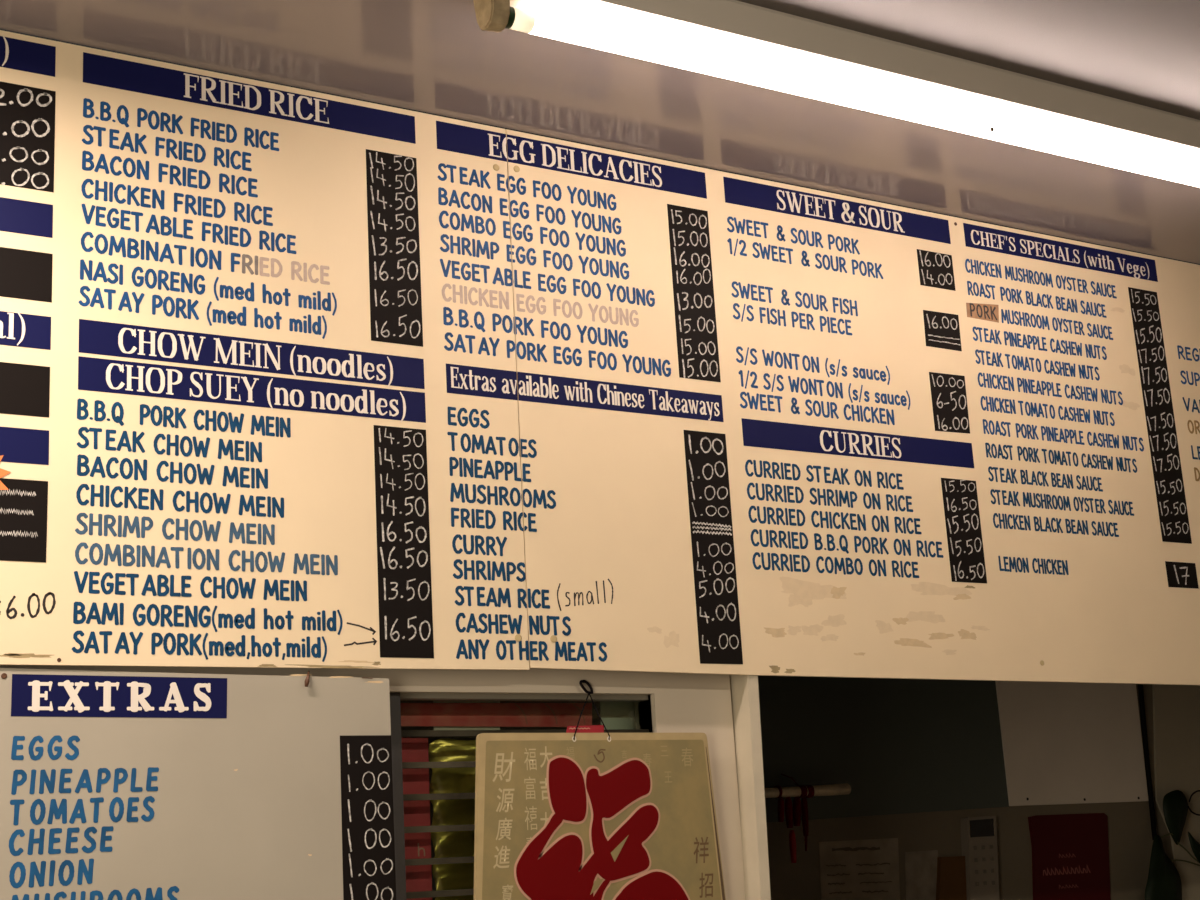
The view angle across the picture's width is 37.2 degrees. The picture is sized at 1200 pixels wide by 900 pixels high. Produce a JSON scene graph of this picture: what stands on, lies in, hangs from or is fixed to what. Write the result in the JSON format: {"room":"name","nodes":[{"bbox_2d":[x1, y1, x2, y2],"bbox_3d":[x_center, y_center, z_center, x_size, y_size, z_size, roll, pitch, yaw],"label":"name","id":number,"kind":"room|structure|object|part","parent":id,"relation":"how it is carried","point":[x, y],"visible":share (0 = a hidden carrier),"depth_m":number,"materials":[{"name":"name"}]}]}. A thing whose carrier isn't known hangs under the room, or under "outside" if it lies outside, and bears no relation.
{"room":"chinese takeaway shop","nodes":[
{"label":"chinese takeaway shop","id":0,"kind":"room"},
{"bbox_2d":[0,665,744,899],"bbox_3d":[0.610,1.507,3.866,9.100,2.060,0.080,5,-16,-31],"label":"wall","id":1,"kind":"structure","parent":0,"point":[680,702],"depth_m":3.77,"materials":[{"name":"paint"}]},
{"bbox_2d":[0,668,395,899],"bbox_3d":[-1.102,0.693,2.913,1.669,0.679,0.069,5,-16,-31],"label":"menu board","id":2,"kind":"object","parent":1,"relation":"attached to","point":[115,785],"visible":1,"depth_m":3.16,"materials":[{"name":"grey paint"}]},
{"bbox_3d":[-0.426,0.774,3.297,0.106,0.489,0.001,5,-16,-31],"label":"price panel","id":3,"kind":"part","parent":2,"relation":"part of","materials":[{"name":"black"}]},
{"bbox_2d":[390,692,652,899],"bbox_3d":[-0.145,0.833,3.592,0.684,0.723,0.084,5,-16,-31],"label":"window","id":4,"kind":"structure","parent":1,"relation":"in","point":[617,712],"depth_m":3.51,"materials":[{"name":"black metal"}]},
{"bbox_2d":[401,738,431,899],"bbox_3d":[-0.361,0.780,3.497,0.068,0.428,0.004,5,-16,-31],"label":"banner","id":5,"kind":"object","parent":4,"relation":"hanging from","point":[415,780],"visible":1,"depth_m":3.51,"materials":[{"name":"red fabric"}]},
{"bbox_2d":[428,738,475,899],"bbox_3d":[-0.243,0.807,3.599,0.211,0.454,0.022,5,-16,-31],"label":"ornament","id":6,"kind":"object","parent":4,"relation":"hanging from","point":[456,876],"visible":0.45,"depth_m":3.59,"materials":[{"name":"gold metal"}]},
{"bbox_2d":[400,703,591,726],"bbox_3d":[-0.211,0.545,3.672,0.458,0.051,0.003,5,-16,-31],"label":"blind slat","id":7,"kind":"object","parent":4,"relation":"attached to","point":[412,714],"visible":0.95,"depth_m":3.67,"materials":[{"name":"red plastic"}]},
{"bbox_3d":[-0.153,0.840,3.567,0.646,0.699,0.053,5,-16,-31],"label":"frame","id":8,"kind":"part","parent":4,"relation":"part of","materials":[{"name":"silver metal"}]},
{"bbox_2d":[579,680,592,693],"bbox_3d":[-0.031,0.490,3.690,0.035,0.031,0.015,8,-18,-40],"label":"wire hook","id":9,"kind":"object","parent":1,"relation":"attached to","point":[580,681],"visible":1,"depth_m":3.69,"materials":[{"name":"black metal"}]},
{"bbox_2d":[474,694,725,899],"bbox_3d":[-0.001,0.836,3.589,0.618,0.699,0.034,5,-16,-31],"label":"wall calendar","id":10,"kind":"object","parent":9,"relation":"hanging from","point":[586,812],"visible":1,"depth_m":3.59,"materials":[{"name":"beige paper"}]},
{"bbox_3d":[-0.038,0.544,3.649,0.005,0.100,0.070,-11,-16,29],"label":"hanging cord","id":11,"kind":"part","parent":10,"relation":"part of","materials":[{"name":"black fabric"}]},
{"bbox_3d":[-0.001,0.548,3.671,0.042,0.100,0.004,-9,-15,21],"label":"hanging cord","id":12,"kind":"part","parent":10,"relation":"part of","materials":[{"name":"black fabric"}]},
{"bbox_2d":[729,675,770,899],"bbox_3d":[0.345,1.477,3.671,0.046,2.055,0.136,5,-16,-31],"label":"trim","id":13,"kind":"structure","parent":1,"relation":"attached to","point":[744,689],"depth_m":3.81,"materials":[{"name":"beige paint"}]},
{"bbox_2d":[0,0,1199,263],"bbox_3d":[0.689,-0.735,4.074,9.100,0.080,0.588,5,-16,-31],"label":"ceiling panel","id":14,"kind":"object","parent":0,"point":[429,56],"visible":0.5,"depth_m":3.76,"materials":[{"name":"grey paint"}]},
{"bbox_2d":[400,684,1173,899],"bbox_3d":[0.915,1.303,5.510,6.900,3.208,0.080,5,-16,-31],"label":"wall","id":15,"kind":"structure","parent":0,"point":[1130,841],"depth_m":5.63,"materials":[{"name":"paint"}]},
{"bbox_2d":[819,838,899,899],"bbox_3d":[0.788,1.356,5.363,0.328,0.360,0.002,5,-16,-31],"label":"paper notice","id":16,"kind":"object","parent":15,"relation":"attached to","point":[868,869],"visible":1,"depth_m":5.39,"materials":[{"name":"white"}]},
{"bbox_2d":[758,676,1008,822],"bbox_3d":[0.789,0.788,5.520,1.196,0.694,0.012,5,-16,-31],"label":"wall panel","id":17,"kind":"object","parent":15,"relation":"attached to","point":[901,746],"visible":0.43,"depth_m":5.53,"materials":[{"name":"black"}]},
{"bbox_2d":[764,774,850,862],"bbox_3d":[0.547,1.074,5.212,0.414,0.261,0.106,5,-16,-31],"label":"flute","id":18,"kind":"object","parent":17,"relation":"hanging from","point":[792,814],"visible":1,"depth_m":5.18,"materials":[{"name":"red wood"}]},
{"bbox_2d":[905,850,937,899],"bbox_3d":[0.993,1.401,5.482,0.165,0.329,0.002,5,-16,-31],"label":"paper notice","id":19,"kind":"object","parent":15,"relation":"attached to","point":[920,866],"visible":1,"depth_m":5.50,"materials":[{"name":"beige paper"}]},
{"bbox_2d":[936,856,966,899],"bbox_3d":[1.082,1.420,5.523,0.158,0.313,0.018,5,-16,-31],"label":"folder","id":20,"kind":"object","parent":15,"relation":"attached to","point":[951,871],"visible":1,"depth_m":5.54,"materials":[{"name":"brown"}]},
{"bbox_2d":[961,816,998,899],"bbox_3d":[1.196,1.375,5.599,0.164,0.440,0.034,5,-16,-31],"label":"wall phone","id":21,"kind":"object","parent":15,"relation":"attached to","point":[978,834],"visible":1,"depth_m":5.61,"materials":[{"name":"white plastic"}]},
{"bbox_2d":[1028,813,1110,899],"bbox_3d":[1.540,1.429,5.819,0.402,0.472,0.008,5,-16,-31],"label":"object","id":22,"kind":"object","parent":15,"relation":"attached to","point":[1070,852],"visible":1,"depth_m":5.84,"materials":[{"name":"red paper"}]},
{"bbox_2d":[995,681,1147,805],"bbox_3d":[1.582,0.855,6.004,0.668,0.658,0.018,5,-16,-31],"label":"wall panel","id":23,"kind":"object","parent":15,"relation":"attached to","point":[1063,742],"visible":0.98,"depth_m":5.95,"materials":[{"name":"grey"}]},
{"bbox_2d":[1138,684,1156,839],"bbox_3d":[1.870,0.925,6.155,0.043,0.824,0.017,5,-16,-31],"label":"cable conduit","id":24,"kind":"object","parent":15,"relation":"attached to","point":[1140,686],"visible":0.6,"depth_m":6.11,"materials":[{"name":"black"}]},
{"bbox_2d":[1145,790,1199,899],"bbox_3d":[1.980,1.401,6.024,0.457,0.500,0.028,5,-16,-31],"label":"trailing plant","id":25,"kind":"object","parent":15,"relation":"attached to","point":[1164,880],"visible":1,"depth_m":5.98,"materials":[{"name":"green plant"}]},
{"bbox_3d":[2.040,1.416,6.072,0.302,0.058,0.005,5,-16,-31],"label":"stem","id":26,"kind":"part","parent":25,"relation":"part of","materials":[{"name":"green"}]},
{"bbox_3d":[2.029,1.388,6.073,0.163,0.108,0.005,5,-16,-31],"label":"stem","id":27,"kind":"part","parent":25,"relation":"part of","materials":[{"name":"green"}]},
{"bbox_3d":[2.070,1.194,6.154,0.123,0.041,0.005,5,-16,-31],"label":"stem","id":28,"kind":"part","parent":25,"relation":"part of","materials":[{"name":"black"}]},
{"bbox_2d":[1152,684,1199,899],"bbox_3d":[2.200,1.156,6.319,0.697,1.285,0.008,5,-16,-31],"label":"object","id":29,"kind":"structure","parent":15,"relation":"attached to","point":[1176,708],"depth_m":6.21,"materials":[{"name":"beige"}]},
{"bbox_2d":[737,0,1199,119],"bbox_3d":[2.076,-1.354,1.903,9.100,0.080,4.712,5,-16,-31],"label":"ceiling","id":30,"kind":"structure","parent":0,"point":[1141,52],"depth_m":3.57,"materials":[{"name":"grey paint"}]},
{"bbox_2d":[473,0,1199,186],"bbox_3d":[0.795,-0.711,3.777,2.368,0.121,0.190,5,-16,-31],"label":"fluorescent light","id":31,"kind":"object","parent":30,"relation":"attached to","point":[735,40],"visible":1,"depth_m":3.57,"materials":[{"name":"white plastic"}]},
{"bbox_3d":[0.531,-0.051,4.229,9.100,1.153,0.130,5,-16,-31],"label":"wall","id":32,"kind":"structure","parent":0,"visible":0},
{"bbox_2d":[0,30,529,669],"bbox_3d":[-1.310,-0.228,3.015,2.678,1.174,0.011,5,-16,-31],"label":"menu board","id":33,"kind":"object","parent":32,"relation":"attached to","point":[259,397],"visible":1,"depth_m":3.40,"materials":[{"name":"paint"}]},
{"bbox_2d":[0,455,9,489],"bbox_3d":[-1.079,0.043,3.080,0.122,0.122,0.001,5,-16,-31],"label":"sticker","id":34,"kind":"object","parent":33,"relation":"attached to","point":[3,472],"visible":1,"depth_m":3.10,"materials":[{"name":"orange paper"}]},
{"bbox_3d":[-1.022,0.121,3.095,0.126,0.145,0.001,5,-16,-31],"label":"price panel","id":35,"kind":"part","parent":33,"relation":"part of","materials":[{"name":"black"}]},
{"bbox_3d":[-1.036,-0.108,3.152,0.126,0.094,0.001,5,-16,-31],"label":"price panel","id":36,"kind":"part","parent":33,"relation":"part of","materials":[{"name":"black"}]},
{"bbox_3d":[-1.048,-0.317,3.204,0.127,0.093,0.001,5,-16,-31],"label":"price panel","id":37,"kind":"part","parent":33,"relation":"part of","materials":[{"name":"black"}]},
{"bbox_3d":[-1.063,-0.576,3.268,0.127,0.201,0.001,5,-16,-31],"label":"price panel","id":38,"kind":"part","parent":33,"relation":"part of","materials":[{"name":"black"}]},
{"bbox_3d":[-0.419,-0.413,3.633,0.115,0.410,0.001,5,-16,-31],"label":"price panel","id":39,"kind":"part","parent":33,"relation":"part of","materials":[{"name":"black"}]},
{"bbox_3d":[-0.384,0.177,3.487,0.114,0.459,0.001,5,-16,-31],"label":"price panel","id":40,"kind":"part","parent":33,"relation":"part of","materials":[{"name":"black"}]},
{"bbox_2d":[506,129,1199,684],"bbox_3d":[1.452,0.033,4.706,3.825,1.188,0.011,5,-16,-31],"label":"menu board","id":41,"kind":"object","parent":32,"relation":"attached to","point":[767,428],"visible":1,"depth_m":4.15,"materials":[{"name":"paint"}]},
{"bbox_3d":[0.211,-0.354,4.019,0.112,0.410,0.001,5,-16,-31],"label":"price panel","id":42,"kind":"part","parent":41,"relation":"part of","materials":[{"name":"black"}]},
{"bbox_3d":[0.246,0.209,3.881,0.112,0.514,0.001,5,-16,-31],"label":"price panel","id":43,"kind":"part","parent":41,"relation":"part of","materials":[{"name":"black"}]},
{"bbox_3d":[0.838,-0.449,4.446,0.116,0.094,0.001,5,-16,-31],"label":"price panel","id":44,"kind":"part","parent":41,"relation":"part of","materials":[{"name":"black"}]},
{"bbox_3d":[0.846,-0.295,4.408,0.119,0.095,0.001,5,-16,-31],"label":"price panel","id":45,"kind":"part","parent":41,"relation":"part of","materials":[{"name":"black"}]},
{"bbox_3d":[0.856,-0.115,4.363,0.117,0.150,0.001,5,-16,-31],"label":"price panel","id":46,"kind":"part","parent":41,"relation":"part of","materials":[{"name":"black"}]},
{"bbox_3d":[0.875,0.194,4.287,0.113,0.253,0.001,5,-16,-31],"label":"price panel","id":47,"kind":"part","parent":41,"relation":"part of","materials":[{"name":"black"}]},
{"bbox_3d":[1.495,-0.096,4.766,0.112,0.700,0.001,5,-16,-31],"label":"price panel","id":48,"kind":"part","parent":41,"relation":"part of","materials":[{"name":"black"}]},
{"bbox_3d":[1.521,0.327,4.662,0.115,0.068,0.001,5,-16,-31],"label":"price panel","id":49,"kind":"part","parent":41,"relation":"part of","materials":[{"name":"black"}]}
]}

